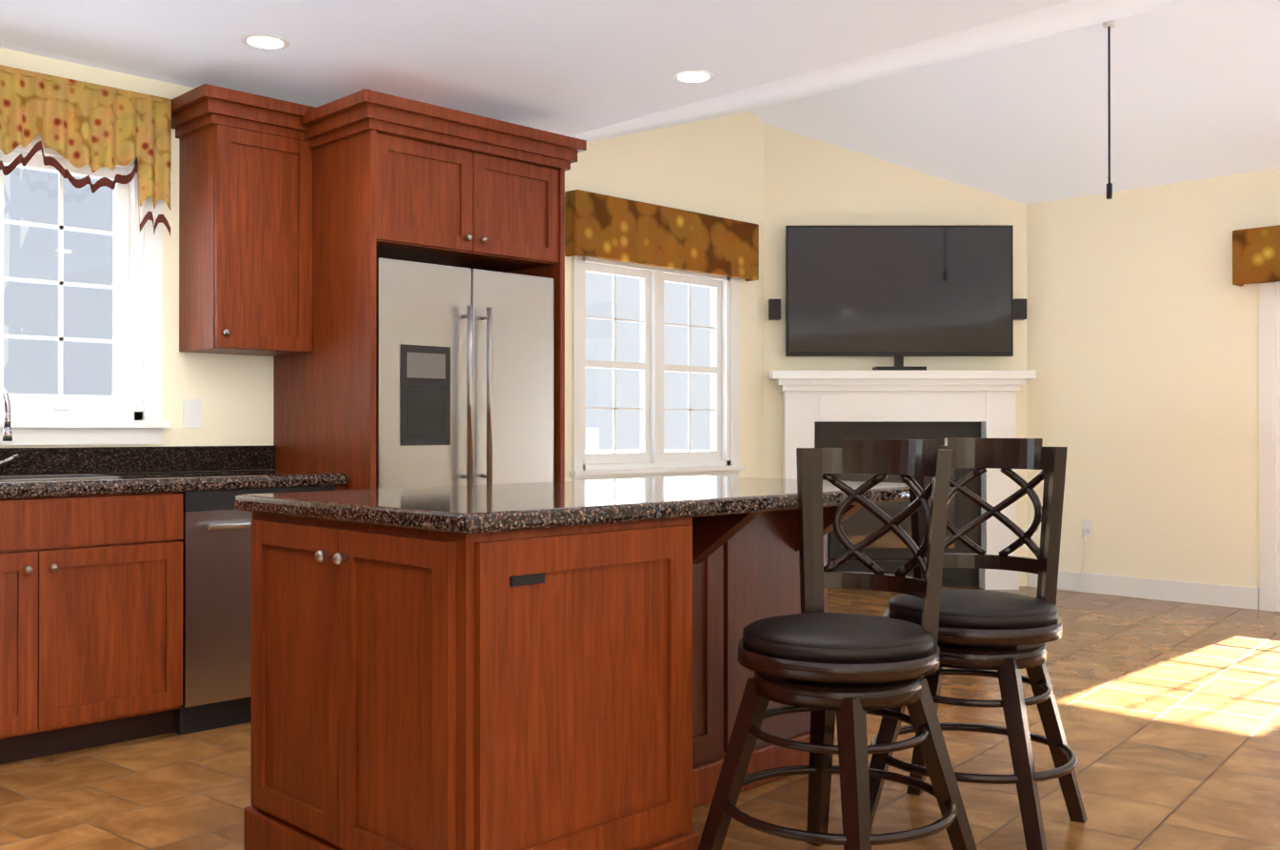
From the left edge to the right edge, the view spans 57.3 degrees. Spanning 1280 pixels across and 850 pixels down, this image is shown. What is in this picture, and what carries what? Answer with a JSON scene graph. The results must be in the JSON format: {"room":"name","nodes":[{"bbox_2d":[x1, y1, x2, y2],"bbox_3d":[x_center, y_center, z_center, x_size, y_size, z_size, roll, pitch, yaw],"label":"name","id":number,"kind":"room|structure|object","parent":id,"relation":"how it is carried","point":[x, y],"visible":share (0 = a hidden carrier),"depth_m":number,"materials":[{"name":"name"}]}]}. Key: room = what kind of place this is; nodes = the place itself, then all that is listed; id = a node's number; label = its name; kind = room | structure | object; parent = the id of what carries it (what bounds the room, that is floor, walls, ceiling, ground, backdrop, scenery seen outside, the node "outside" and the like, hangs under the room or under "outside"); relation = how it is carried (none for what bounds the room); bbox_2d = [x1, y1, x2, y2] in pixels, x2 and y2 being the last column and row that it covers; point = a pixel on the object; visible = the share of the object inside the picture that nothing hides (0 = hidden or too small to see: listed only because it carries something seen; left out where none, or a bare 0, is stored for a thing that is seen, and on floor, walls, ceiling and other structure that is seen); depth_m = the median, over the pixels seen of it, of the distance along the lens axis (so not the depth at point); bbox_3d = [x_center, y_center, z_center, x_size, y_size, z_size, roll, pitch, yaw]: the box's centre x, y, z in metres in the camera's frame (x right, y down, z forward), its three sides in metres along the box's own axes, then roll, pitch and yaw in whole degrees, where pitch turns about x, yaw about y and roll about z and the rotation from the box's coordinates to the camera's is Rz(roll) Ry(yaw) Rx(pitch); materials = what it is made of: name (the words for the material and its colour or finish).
{"room":"kitchen","nodes":[
{"label":"kitchen","id":0,"kind":"room"},
{"bbox_2d":[0,47,273,474],"bbox_3d":[-2.555,-0.139,4.573,4.200,2.500,0.650,0,0,-45],"label":"wall","id":1,"kind":"structure","parent":0,"point":[233,393],"depth_m":4.79,"materials":[{"name":"paint"}]},
{"bbox_2d":[0,134,170,444],"bbox_3d":[-2.433,-0.528,4.306,1.345,1.205,0.205,0,0,-45],"label":"kitchen window","id":2,"kind":"structure","parent":1,"relation":"in","point":[129,410],"depth_m":4.64,"materials":[{"name":"white wood"}]},
{"bbox_2d":[0,64,171,235],"bbox_3d":[-2.367,-1.024,4.208,1.360,0.552,0.090,0,0,-45],"label":"valance","id":3,"kind":"object","parent":1,"relation":"attached to","point":[81,124],"visible":1,"depth_m":4.46,"materials":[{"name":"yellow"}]},
{"bbox_2d":[0,445,278,472],"bbox_3d":[-2.639,0.135,4.008,2.983,0.102,0.030,0,0,-45],"label":"backsplash","id":4,"kind":"structure","parent":1,"relation":"attached to","point":[170,458],"depth_m":4.63,"materials":[{"name":"black stone"}]},
{"bbox_2d":[183,399,200,427],"label":"outlet plates","id":5,"kind":"object","parent":1,"relation":"attached to","point":[191,412],"depth_m":4.81,"materials":[{"name":"white plastic"}]},
{"bbox_2d":[175,102,316,358],"bbox_3d":[-1.615,-0.760,4.808,0.413,0.925,0.338,0,0,-45],"label":"upper cabinet","id":6,"kind":"object","parent":1,"relation":"attached to","point":[248,178],"depth_m":4.68,"materials":[{"name":"brown wood"}]},
{"bbox_2d":[316,118,563,274],"bbox_3d":[-0.964,-0.944,5.151,0.940,0.455,0.768,0,0,-45],"label":"upper cabinet","id":7,"kind":"object","parent":1,"relation":"attached to","point":[385,189],"depth_m":4.78,"materials":[{"name":"brown wood"}]},
{"bbox_2d":[0,0,1191,141],"bbox_3d":[1.095,-1.856,2.847,6.950,0.920,8.250,0,0,-45],"label":"ceiling","id":8,"kind":"structure","parent":0,"point":[568,68],"depth_m":4.35,"materials":[{"name":"paint"}]},
{"bbox_2d":[240,33,289,50],"bbox_3d":[-1.358,-1.387,4.251,0.170,0.006,0.170,0,0,-45],"label":"recessed light","id":9,"kind":"object","parent":8,"relation":"in","point":[263,41],"visible":1,"depth_m":4.24,"materials":[{"name":"white"}]},
{"bbox_2d":[672,69,715,82],"bbox_3d":[0.214,-1.386,4.667,0.170,0.006,0.170,0,0,-45],"label":"recessed light","id":10,"kind":"object","parent":8,"relation":"in","point":[693,76],"visible":1,"depth_m":4.66,"materials":[{"name":"white"}]},
{"bbox_2d":[1102,20,1115,199],"bbox_3d":[2.535,-1.701,6.332,0.060,0.960,0.060,0,0,-45],"label":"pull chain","id":11,"kind":"object","parent":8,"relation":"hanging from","point":[1108,25],"visible":0.94,"depth_m":6.33,"materials":[{"name":"black metal"}]},
{"bbox_2d":[0,585,1279,849],"bbox_3d":[1.660,1.146,3.393,8.540,0.080,8.250,0,0,-45],"label":"floor","id":12,"kind":"structure","parent":0,"point":[1170,713],"depth_m":3.79,"materials":[{"name":"tile"}]},
{"bbox_2d":[0,540,190,763],"bbox_3d":[-2.202,0.669,4.022,1.024,0.880,0.621,0,0,-45],"label":"base cabinet","id":13,"kind":"object","parent":12,"relation":"on","point":[126,606],"depth_m":3.96,"materials":[{"name":"brown wood"}]},
{"bbox_2d":[0,468,376,552],"bbox_3d":[-1.810,0.244,3.170,2.983,0.122,2.386,0,0,-45],"label":"countertop","id":14,"kind":"structure","parent":13,"relation":"on","point":[128,508],"depth_m":4.06,"materials":[{"name":"brown stone"}]},
{"bbox_2d":[0,472,118,479],"bbox_3d":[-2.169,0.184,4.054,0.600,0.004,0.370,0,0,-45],"label":"sink","id":15,"kind":"object","parent":14,"relation":"in","point":[3,475],"depth_m":4.26,"materials":[{"name":"silver metal"}]},
{"bbox_2d":[0,384,122,483],"bbox_3d":[-2.194,0.023,4.080,0.600,0.326,0.441,0,0,-45],"label":"sink faucet","id":16,"kind":"object","parent":14,"relation":"on","point":[7,431],"depth_m":4.09,"materials":[{"name":"silver metal"}]},
{"bbox_2d":[190,537,251,732],"bbox_3d":[-1.626,0.711,4.593,0.717,0.800,0.620,0,0,-45],"label":"dishwasher","id":17,"kind":"object","parent":12,"relation":"on","point":[220,567],"depth_m":4.26,"materials":[{"name":"silver metal"}]},
{"bbox_2d":[376,257,554,488],"bbox_3d":[-0.937,0.231,5.119,0.900,1.765,0.807,0,0,-45],"label":"refrigerator","id":18,"kind":"object","parent":12,"relation":"on","point":[465,375],"visible":0.38,"depth_m":4.83,"materials":[{"name":"silver metal"}]},
{"bbox_2d":[234,505,862,849],"bbox_3d":[-0.081,0.666,3.304,1.796,0.880,0.970,0,0,-45],"label":"kitchen island","id":19,"kind":"object","parent":12,"relation":"on","point":[533,666],"depth_m":2.66,"materials":[{"name":"brown wood"}]},
{"bbox_2d":[234,475,909,536],"bbox_3d":[-0.058,0.203,3.328,1.820,0.042,1.010,0,0,-45],"label":"island countertop","id":20,"kind":"structure","parent":19,"relation":"on","point":[485,510],"depth_m":2.87,"materials":[{"name":"black stone"}]},
{"bbox_2d":[697,439,977,849],"bbox_3d":[0.466,0.569,2.769,0.548,1.068,0.548,0,0,-45],"label":"bar stool","id":21,"kind":"object","parent":12,"relation":"on","point":[850,670],"visible":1,"depth_m":2.74,"materials":[{"name":"brown wood"}]},
{"bbox_2d":[768,370,1035,589],"bbox_3d":[1.787,0.379,8.064,1.780,1.495,0.267,0,0,0],"label":"fireplace mantel","id":22,"kind":"object","parent":12,"relation":"on","point":[828,409],"visible":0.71,"depth_m":8.05,"materials":[{"name":"white wood"}]},
{"bbox_2d":[785,224,1013,370],"bbox_3d":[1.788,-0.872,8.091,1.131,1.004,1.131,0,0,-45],"label":"television","id":23,"kind":"object","parent":22,"relation":"on","point":[898,292],"visible":0.9,"depth_m":8.07,"materials":[{"name":"black plastic"}]},
{"bbox_2d":[868,438,1087,849],"bbox_3d":[0.906,0.571,3.205,0.548,1.068,0.548,0,0,31],"label":"bar stool","id":24,"kind":"object","parent":12,"relation":"on","point":[1007,635],"visible":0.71,"depth_m":3.20,"materials":[{"name":"brown wood"}]},
{"bbox_2d":[564,110,763,480],"bbox_3d":[0.304,-0.550,7.756,4.340,3.350,0.150,0,0,-45],"label":"wall","id":25,"kind":"structure","parent":0,"point":[713,167],"depth_m":7.80,"materials":[{"name":"paint"}]},
{"bbox_2d":[569,255,744,480],"bbox_3d":[0.096,-0.359,7.511,1.540,1.455,0.205,0,0,-45],"label":"room window","id":26,"kind":"structure","parent":25,"relation":"in","point":[653,458],"depth_m":7.48,"materials":[{"name":"white wood"}]},
{"bbox_2d":[564,189,759,280],"bbox_3d":[0.184,-1.177,7.425,1.660,0.380,0.104,0,0,-45],"label":"valance","id":27,"kind":"object","parent":25,"relation":"attached to","point":[609,227],"visible":1,"depth_m":7.28,"materials":[{"name":"orange fabric"}]},
{"bbox_2d":[763,123,1027,585],"bbox_3d":[1.788,-0.508,8.204,1.300,3.269,1.300,0,0,-45],"label":"wall","id":28,"kind":"structure","parent":0,"point":[808,181],"depth_m":8.21,"materials":[{"name":"paint"}]},
{"bbox_2d":[768,299,780,319],"bbox_3d":[0.938,-0.804,8.164,0.080,0.140,0.087,0,0,0],"label":"speaker","id":29,"kind":"object","parent":28,"relation":"attached to","point":[774,309],"visible":1,"depth_m":8.12},
{"bbox_2d":[1013,298,1026,319],"bbox_3d":[2.638,-0.804,8.155,0.080,0.140,0.087,0,0,0],"label":"speaker","id":30,"kind":"object","parent":28,"relation":"attached to","point":[1019,309],"visible":0.86,"depth_m":8.11},
{"bbox_2d":[751,0,1279,203],"bbox_3d":[4.130,-1.896,5.851,1.590,0.816,8.250,0,0,-45],"label":"ceiling","id":31,"kind":"structure","parent":0,"point":[1194,90],"depth_m":7.12,"materials":[{"name":"paint"}]},
{"bbox_2d":[1026,167,1279,587],"bbox_3d":[4.642,-0.231,6.350,0.150,2.700,8.250,0,0,-45],"label":"wall","id":32,"kind":"structure","parent":0,"point":[1143,353],"depth_m":7.58,"materials":[{"name":"paint"}]},
{"bbox_2d":[1057,519,1092,588],"label":"outlet plates","id":33,"kind":"object","parent":32,"relation":"attached to","point":[1087,525],"depth_m":7.88,"materials":[{"name":"white plastic"}]},
{"bbox_2d":[1028,570,1259,609],"bbox_3d":[5.043,1.051,5.820,0.014,0.130,6.620,0,0,-45],"label":"baseboard","id":34,"kind":"structure","parent":32,"relation":"attached to","point":[1234,596],"depth_m":7.53,"materials":[{"name":"white wood"}]},
{"bbox_2d":[1232,224,1279,286],"bbox_3d":[5.057,-1.019,5.702,0.124,0.330,4.060,0,0,-45],"label":"valance","id":35,"kind":"object","parent":32,"relation":"attached to","point":[1255,254],"visible":0.98,"depth_m":7.00,"materials":[{"name":"orange fabric"}]},
{"bbox_2d":[1259,280,1279,611],"bbox_3d":[5.166,0.041,5.805,0.170,2.150,3.840,0,0,-45],"label":"door frame","id":36,"kind":"structure","parent":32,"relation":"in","point":[1269,446],"depth_m":7.07,"materials":[{"name":"white wood"}]},
{"label":"outside","id":37,"kind":"structure","parent":0,"visible":0},
{"bbox_2d":[585,449,708,453],"bbox_3d":[0.129,1.476,14.010,100.000,0.050,100.000,0,0,-45],"label":"ground","id":38,"kind":"structure","parent":37,"point":[606,450],"depth_m":77.07,"materials":[{"name":"white"}]},
{"bbox_2d":[3,167,112,395],"bbox_3d":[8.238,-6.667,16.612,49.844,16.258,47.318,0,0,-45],"label":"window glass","id":39,"kind":"object","parent":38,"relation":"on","point":[73,370],"depth_m":18.06,"materials":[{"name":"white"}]}
]}

